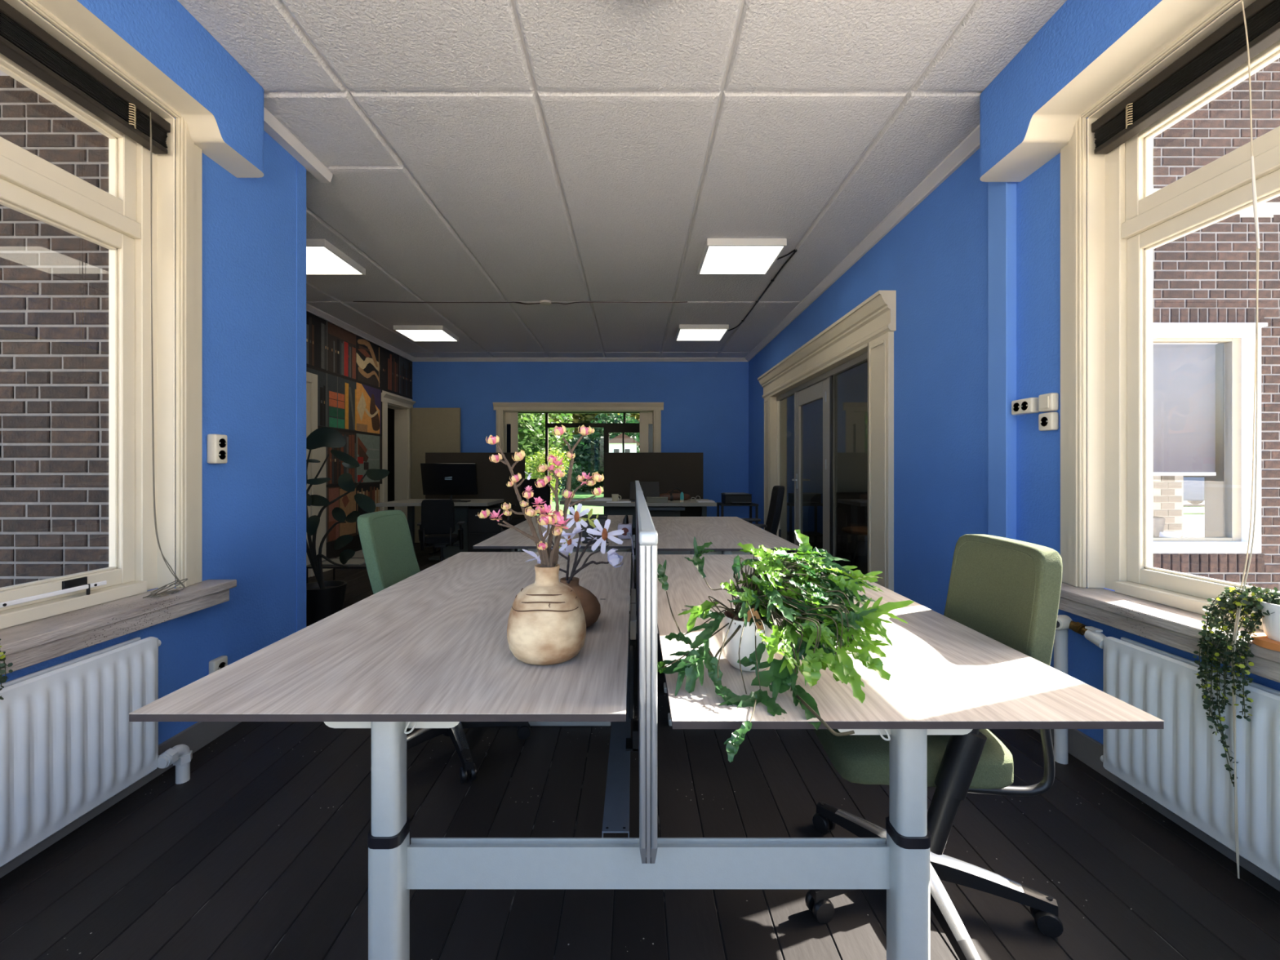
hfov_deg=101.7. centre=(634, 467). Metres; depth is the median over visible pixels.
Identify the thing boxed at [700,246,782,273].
diffuser
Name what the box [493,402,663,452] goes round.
door frame
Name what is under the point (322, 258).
ceiling lamp
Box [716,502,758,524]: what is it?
stand
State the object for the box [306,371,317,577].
door
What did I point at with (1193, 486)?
parked car
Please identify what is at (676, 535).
desk
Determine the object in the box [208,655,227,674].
wall socket
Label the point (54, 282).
wall
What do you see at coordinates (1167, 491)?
wall pier
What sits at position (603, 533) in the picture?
branch
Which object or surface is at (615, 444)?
house
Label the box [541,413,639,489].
tree
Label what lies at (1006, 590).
office chair
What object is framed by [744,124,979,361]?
trim
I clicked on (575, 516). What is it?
branch
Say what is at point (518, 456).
branch
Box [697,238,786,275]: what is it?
ceiling lamp
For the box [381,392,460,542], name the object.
door
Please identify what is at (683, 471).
divider
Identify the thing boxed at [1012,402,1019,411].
outlet
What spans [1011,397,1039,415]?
double socket
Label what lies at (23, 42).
blind
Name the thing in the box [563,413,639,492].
tree
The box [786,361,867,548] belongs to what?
wall
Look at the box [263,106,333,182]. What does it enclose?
trim
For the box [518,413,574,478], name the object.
tree
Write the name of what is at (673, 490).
headphones
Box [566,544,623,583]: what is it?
branch
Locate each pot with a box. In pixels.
[722,608,777,671]
[1159,531,1181,537]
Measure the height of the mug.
0.088 m
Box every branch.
[477,508,546,567]
[485,435,543,567]
[520,485,569,567]
[521,524,584,580]
[534,453,564,555]
[551,424,594,566]
[552,471,604,567]
[560,503,599,580]
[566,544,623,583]
[570,519,624,579]
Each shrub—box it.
[524,447,570,511]
[537,463,590,499]
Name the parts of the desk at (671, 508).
modesty panel, keyboard drawer, leg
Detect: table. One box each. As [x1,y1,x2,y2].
[306,557,366,583]
[841,526,867,570]
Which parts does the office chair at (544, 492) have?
arm post, seat, backrest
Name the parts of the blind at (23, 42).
rail, head rail, ladder cord, pull cord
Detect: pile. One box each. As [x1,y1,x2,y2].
[571,499,597,501]
[595,497,618,501]
[606,500,631,502]
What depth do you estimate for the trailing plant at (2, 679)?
1.39 m
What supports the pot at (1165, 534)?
on the window at (1227, 494)
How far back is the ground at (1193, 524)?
12.72 m
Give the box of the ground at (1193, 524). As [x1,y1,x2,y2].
[562,484,1204,537]
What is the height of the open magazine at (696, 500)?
0.016 m
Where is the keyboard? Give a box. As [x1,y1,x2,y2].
[453,500,471,502]
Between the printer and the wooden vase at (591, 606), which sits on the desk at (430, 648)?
the wooden vase at (591, 606)
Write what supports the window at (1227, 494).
in the wall at (1206, 274)
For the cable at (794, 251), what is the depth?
4.67 m
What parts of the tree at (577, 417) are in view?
crown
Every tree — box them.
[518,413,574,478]
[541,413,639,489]
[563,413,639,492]
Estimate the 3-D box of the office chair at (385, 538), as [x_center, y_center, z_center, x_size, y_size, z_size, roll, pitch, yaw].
[-0.775,0.679,2.213,0.656,0.982,0.618,0,0,-2]
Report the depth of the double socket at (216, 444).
2.22 m
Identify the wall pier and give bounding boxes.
[1152,475,1183,537]
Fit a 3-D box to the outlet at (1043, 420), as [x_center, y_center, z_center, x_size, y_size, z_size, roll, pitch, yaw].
[1.758,-0.197,2.235,0.004,0.043,0.043,0,0,0]
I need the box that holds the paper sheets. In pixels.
[722,492,747,493]
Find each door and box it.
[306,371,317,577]
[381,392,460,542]
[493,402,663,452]
[757,290,896,591]
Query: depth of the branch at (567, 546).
1.32 m
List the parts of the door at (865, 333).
pilaster moulding, handle, pilaster moulding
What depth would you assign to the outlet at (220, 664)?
2.26 m
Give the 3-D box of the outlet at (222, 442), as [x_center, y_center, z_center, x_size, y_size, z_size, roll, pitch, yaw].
[-1.775,-0.105,2.247,0.004,0.043,0.043,0,0,0]
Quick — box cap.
[539,299,551,305]
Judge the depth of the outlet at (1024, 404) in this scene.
2.34 m
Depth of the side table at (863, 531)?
5.26 m
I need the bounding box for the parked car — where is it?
[1183,475,1204,504]
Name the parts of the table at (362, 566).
leg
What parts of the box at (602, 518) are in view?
box lid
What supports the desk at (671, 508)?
on the floor
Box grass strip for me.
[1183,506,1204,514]
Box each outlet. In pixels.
[217,438,226,448]
[217,449,226,459]
[217,662,226,670]
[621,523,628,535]
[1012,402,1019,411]
[1020,400,1028,410]
[1040,416,1048,426]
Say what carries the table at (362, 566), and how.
on the floor
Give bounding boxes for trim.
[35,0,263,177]
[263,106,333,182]
[296,160,306,631]
[306,302,415,361]
[413,357,747,361]
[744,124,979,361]
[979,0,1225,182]
[987,182,1016,539]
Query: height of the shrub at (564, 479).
1.602 m
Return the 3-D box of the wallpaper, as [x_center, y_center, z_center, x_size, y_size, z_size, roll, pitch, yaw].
[-3.477,-0.310,6.393,0.003,2.720,3.545,0,0,0]
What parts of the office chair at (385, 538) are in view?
backrest, arm, arm, arm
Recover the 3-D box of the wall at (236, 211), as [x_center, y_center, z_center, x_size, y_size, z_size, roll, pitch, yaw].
[-1.905,-0.280,1.075,0.170,3.300,3.050,0,0,0]
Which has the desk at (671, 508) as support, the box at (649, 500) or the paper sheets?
the box at (649, 500)
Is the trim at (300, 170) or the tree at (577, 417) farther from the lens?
the tree at (577, 417)
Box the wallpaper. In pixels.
[306,311,412,558]
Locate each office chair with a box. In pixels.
[356,510,530,783]
[417,499,464,571]
[502,478,550,551]
[741,485,784,554]
[804,533,1063,959]
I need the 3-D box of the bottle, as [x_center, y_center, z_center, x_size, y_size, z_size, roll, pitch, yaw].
[0.585,0.364,6.380,0.048,0.128,0.048,0,0,0]
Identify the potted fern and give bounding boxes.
[657,529,914,762]
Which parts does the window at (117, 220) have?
sash, sash, frame sill, casing, sill, casing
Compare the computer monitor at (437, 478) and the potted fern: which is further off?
the computer monitor at (437, 478)
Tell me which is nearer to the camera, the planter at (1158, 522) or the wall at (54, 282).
the wall at (54, 282)
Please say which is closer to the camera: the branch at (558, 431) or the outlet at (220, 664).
the branch at (558, 431)
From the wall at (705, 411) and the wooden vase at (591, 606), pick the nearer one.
the wooden vase at (591, 606)
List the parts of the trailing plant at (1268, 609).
pot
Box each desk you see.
[128,551,1164,959]
[375,498,503,559]
[473,515,799,693]
[559,498,716,528]
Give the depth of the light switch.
2.21 m
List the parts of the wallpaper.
panel, panel, panel, panel, panel, panel, panel, panel, panel, panel, panel, panel, panel, panel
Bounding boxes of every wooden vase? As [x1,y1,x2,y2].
[506,564,586,665]
[560,577,600,627]
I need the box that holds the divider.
[425,452,702,554]
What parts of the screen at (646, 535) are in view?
post, fabric panel, rail, post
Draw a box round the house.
[608,432,639,452]
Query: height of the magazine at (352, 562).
0.012 m
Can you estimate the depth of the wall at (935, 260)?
2.93 m
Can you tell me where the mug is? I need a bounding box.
[611,493,621,501]
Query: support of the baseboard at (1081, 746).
attached to the wall at (935, 260)
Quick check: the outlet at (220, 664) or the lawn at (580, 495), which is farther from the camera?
the lawn at (580, 495)
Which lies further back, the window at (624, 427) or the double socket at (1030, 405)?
the window at (624, 427)
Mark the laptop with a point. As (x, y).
(650, 489)
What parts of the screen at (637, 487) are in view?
fabric panel, rail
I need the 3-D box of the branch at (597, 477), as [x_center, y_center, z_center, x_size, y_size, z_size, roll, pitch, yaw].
[-0.122,0.112,1.119,0.117,0.206,0.032,0,0,0]
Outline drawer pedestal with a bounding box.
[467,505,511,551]
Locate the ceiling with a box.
[0,0,1279,357]
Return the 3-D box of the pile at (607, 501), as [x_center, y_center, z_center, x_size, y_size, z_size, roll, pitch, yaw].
[-0.190,0.422,6.450,0.300,0.010,0.220,0,0,0]
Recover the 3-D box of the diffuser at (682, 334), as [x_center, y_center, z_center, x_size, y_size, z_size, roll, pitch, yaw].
[0.835,-1.663,6.520,0.558,0.006,0.558,0,0,0]
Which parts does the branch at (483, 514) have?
stem, stem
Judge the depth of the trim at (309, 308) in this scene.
6.41 m
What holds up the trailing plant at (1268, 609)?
on the window at (1126, 220)
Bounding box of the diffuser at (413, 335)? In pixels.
[395,329,456,341]
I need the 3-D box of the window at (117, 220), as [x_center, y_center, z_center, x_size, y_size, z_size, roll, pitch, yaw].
[-1.837,-0.464,0.945,0.276,2.053,2.569,0,0,0]
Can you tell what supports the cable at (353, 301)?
attached to the ceiling
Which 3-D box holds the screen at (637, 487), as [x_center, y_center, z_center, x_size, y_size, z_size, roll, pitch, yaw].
[0.010,0.389,3.380,0.060,0.563,1.903,0,0,0]
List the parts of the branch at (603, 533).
stem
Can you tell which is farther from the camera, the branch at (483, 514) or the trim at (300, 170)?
the trim at (300, 170)
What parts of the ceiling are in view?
panel, panel, panel, panel, panel, panel, panel, panel, panel, panel, panel, panel, panel, panel, panel, panel, panel, panel, panel, panel, panel, panel, panel, panel, panel, panel, panel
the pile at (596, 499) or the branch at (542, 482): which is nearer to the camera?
the branch at (542, 482)
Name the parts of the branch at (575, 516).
stem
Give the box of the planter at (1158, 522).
[1152,515,1165,537]
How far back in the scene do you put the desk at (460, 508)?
6.62 m
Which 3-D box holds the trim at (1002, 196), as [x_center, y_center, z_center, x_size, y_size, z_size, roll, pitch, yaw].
[1.772,-0.260,2.508,0.051,2.860,0.128,0,0,0]
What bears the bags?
on the desk at (671, 508)
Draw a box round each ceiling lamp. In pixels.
[306,239,365,275]
[393,324,458,342]
[675,324,728,341]
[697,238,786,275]
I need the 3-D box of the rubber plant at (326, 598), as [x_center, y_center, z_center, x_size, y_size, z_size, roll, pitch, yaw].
[-2.162,0.434,3.950,0.718,1.472,0.320,0,0,0]
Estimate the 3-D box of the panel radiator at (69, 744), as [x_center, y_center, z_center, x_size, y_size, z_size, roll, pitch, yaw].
[-1.734,0.884,0.835,0.153,0.572,2.270,0,0,0]
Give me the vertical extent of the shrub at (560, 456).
2.027 m
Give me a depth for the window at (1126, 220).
1.99 m
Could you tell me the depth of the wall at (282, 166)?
2.69 m
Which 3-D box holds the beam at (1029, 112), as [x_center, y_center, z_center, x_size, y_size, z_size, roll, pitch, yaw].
[1.688,-1.518,0.985,0.213,0.381,2.870,0,0,0]
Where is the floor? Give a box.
[0,541,1279,959]
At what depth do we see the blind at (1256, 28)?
1.62 m
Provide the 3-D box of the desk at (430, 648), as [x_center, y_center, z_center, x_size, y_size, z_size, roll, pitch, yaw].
[0.020,0.785,1.657,1.684,0.770,1.620,0,0,0]
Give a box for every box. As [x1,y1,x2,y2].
[581,514,608,543]
[646,497,668,502]
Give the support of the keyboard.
on the desk at (460, 508)
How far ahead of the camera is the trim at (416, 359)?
8.12 m
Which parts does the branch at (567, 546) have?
stem, stem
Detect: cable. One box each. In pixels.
[352,301,687,304]
[727,248,797,331]
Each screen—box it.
[625,490,657,863]
[630,480,641,592]
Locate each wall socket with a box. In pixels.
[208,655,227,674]
[1038,412,1058,431]
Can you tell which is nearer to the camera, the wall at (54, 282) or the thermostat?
the wall at (54, 282)
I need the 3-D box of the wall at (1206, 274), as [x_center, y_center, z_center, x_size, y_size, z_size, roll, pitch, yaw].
[3.646,-1.680,3.736,3.361,6.300,0.288,0,0,0]
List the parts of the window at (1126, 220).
casing, casing, sill, frame sill, sash, sash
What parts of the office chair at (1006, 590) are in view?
arm, arm, seat, arm, arm post, arm, backrest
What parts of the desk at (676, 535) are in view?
support plate, support plate, leg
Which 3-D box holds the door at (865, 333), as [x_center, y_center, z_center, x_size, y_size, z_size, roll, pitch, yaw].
[1.821,-0.022,5.330,0.287,2.385,3.520,0,0,0]
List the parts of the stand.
leg, leg, leg, leg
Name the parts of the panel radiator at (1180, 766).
thermostat knob, panel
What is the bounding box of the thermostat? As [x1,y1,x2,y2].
[786,431,791,437]
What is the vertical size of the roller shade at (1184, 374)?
0.985 m
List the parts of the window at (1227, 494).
sash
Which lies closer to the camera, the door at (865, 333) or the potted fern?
the potted fern
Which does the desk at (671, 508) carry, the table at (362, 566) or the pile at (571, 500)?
the pile at (571, 500)
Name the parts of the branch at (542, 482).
stem, stem, stem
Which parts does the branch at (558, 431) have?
stem, stem, stem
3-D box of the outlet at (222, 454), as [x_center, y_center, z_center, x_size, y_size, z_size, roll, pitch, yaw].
[-1.775,-0.055,2.247,0.004,0.043,0.043,0,0,0]
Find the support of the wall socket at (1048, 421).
attached to the wall at (935, 260)
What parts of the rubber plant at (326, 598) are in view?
stem, stem, pot, stem, stem, stem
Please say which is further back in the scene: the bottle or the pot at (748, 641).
the bottle
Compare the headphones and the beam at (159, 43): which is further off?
the headphones
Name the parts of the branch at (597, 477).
stem, stem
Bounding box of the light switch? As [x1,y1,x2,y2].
[1038,392,1058,412]
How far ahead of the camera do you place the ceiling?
2.73 m
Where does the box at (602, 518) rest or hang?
on the desk at (676, 535)
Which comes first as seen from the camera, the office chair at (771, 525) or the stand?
the office chair at (771, 525)
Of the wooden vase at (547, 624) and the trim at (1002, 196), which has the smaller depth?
the wooden vase at (547, 624)
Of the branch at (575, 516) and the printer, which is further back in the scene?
the printer
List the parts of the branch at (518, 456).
stem, stem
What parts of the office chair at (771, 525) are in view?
backrest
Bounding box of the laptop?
[629,481,659,502]
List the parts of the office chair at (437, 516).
arm post, backrest, seat, arm post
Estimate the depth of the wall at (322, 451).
5.84 m
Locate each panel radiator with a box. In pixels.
[0,636,192,867]
[1053,614,1279,880]
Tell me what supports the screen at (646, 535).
attached to the desk at (430, 648)
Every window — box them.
[0,0,236,675]
[518,412,639,517]
[1058,0,1279,682]
[1152,322,1267,553]
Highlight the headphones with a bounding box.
[670,488,682,501]
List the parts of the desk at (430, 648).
leg, support plate, power strip, support plate, leg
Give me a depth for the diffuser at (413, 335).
6.53 m
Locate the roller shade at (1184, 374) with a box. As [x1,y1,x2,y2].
[1152,342,1217,475]
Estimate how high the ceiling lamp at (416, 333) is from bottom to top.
0.054 m
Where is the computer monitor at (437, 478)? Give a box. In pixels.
[420,462,477,500]
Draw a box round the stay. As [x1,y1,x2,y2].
[0,576,106,608]
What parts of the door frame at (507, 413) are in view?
casing, pane, pane, casing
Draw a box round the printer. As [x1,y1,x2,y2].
[720,493,751,503]
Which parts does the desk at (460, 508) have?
leg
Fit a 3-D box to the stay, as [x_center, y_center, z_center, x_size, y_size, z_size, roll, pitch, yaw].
[-1.887,0.407,1.570,0.054,0.055,0.540,0,0,0]
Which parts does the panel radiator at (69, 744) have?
panel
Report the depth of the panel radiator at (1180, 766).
1.56 m
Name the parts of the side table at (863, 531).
leg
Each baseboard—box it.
[0,721,241,878]
[1032,728,1279,891]
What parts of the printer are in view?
lid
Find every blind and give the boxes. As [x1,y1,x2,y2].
[0,0,187,598]
[1091,0,1279,878]
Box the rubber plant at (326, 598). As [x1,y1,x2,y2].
[306,426,389,626]
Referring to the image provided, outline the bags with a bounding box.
[659,490,690,500]
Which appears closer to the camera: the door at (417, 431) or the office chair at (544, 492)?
the office chair at (544, 492)
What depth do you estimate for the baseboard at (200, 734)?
1.94 m
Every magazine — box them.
[321,558,365,565]
[695,499,715,502]
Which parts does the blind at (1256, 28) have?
ladder cord, head rail, rail, pull cord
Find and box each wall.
[0,0,269,744]
[0,75,108,587]
[269,135,305,644]
[317,390,412,572]
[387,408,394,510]
[412,361,748,518]
[748,0,1279,744]
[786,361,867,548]
[1152,57,1279,591]
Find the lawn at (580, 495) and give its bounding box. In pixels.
[536,485,604,515]
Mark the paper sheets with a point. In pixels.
(722, 492)
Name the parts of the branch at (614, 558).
stem, stem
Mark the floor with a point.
(262, 854)
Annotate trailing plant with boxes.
[0,639,13,699]
[1193,583,1279,786]
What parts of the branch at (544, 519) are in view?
stem, stem, stem, stem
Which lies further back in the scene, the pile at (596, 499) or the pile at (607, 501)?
the pile at (596, 499)
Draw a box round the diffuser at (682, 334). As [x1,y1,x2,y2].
[676,328,726,340]
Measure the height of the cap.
0.025 m
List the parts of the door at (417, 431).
casing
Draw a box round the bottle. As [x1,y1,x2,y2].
[680,492,684,502]
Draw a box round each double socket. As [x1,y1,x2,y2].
[206,434,226,463]
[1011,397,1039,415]

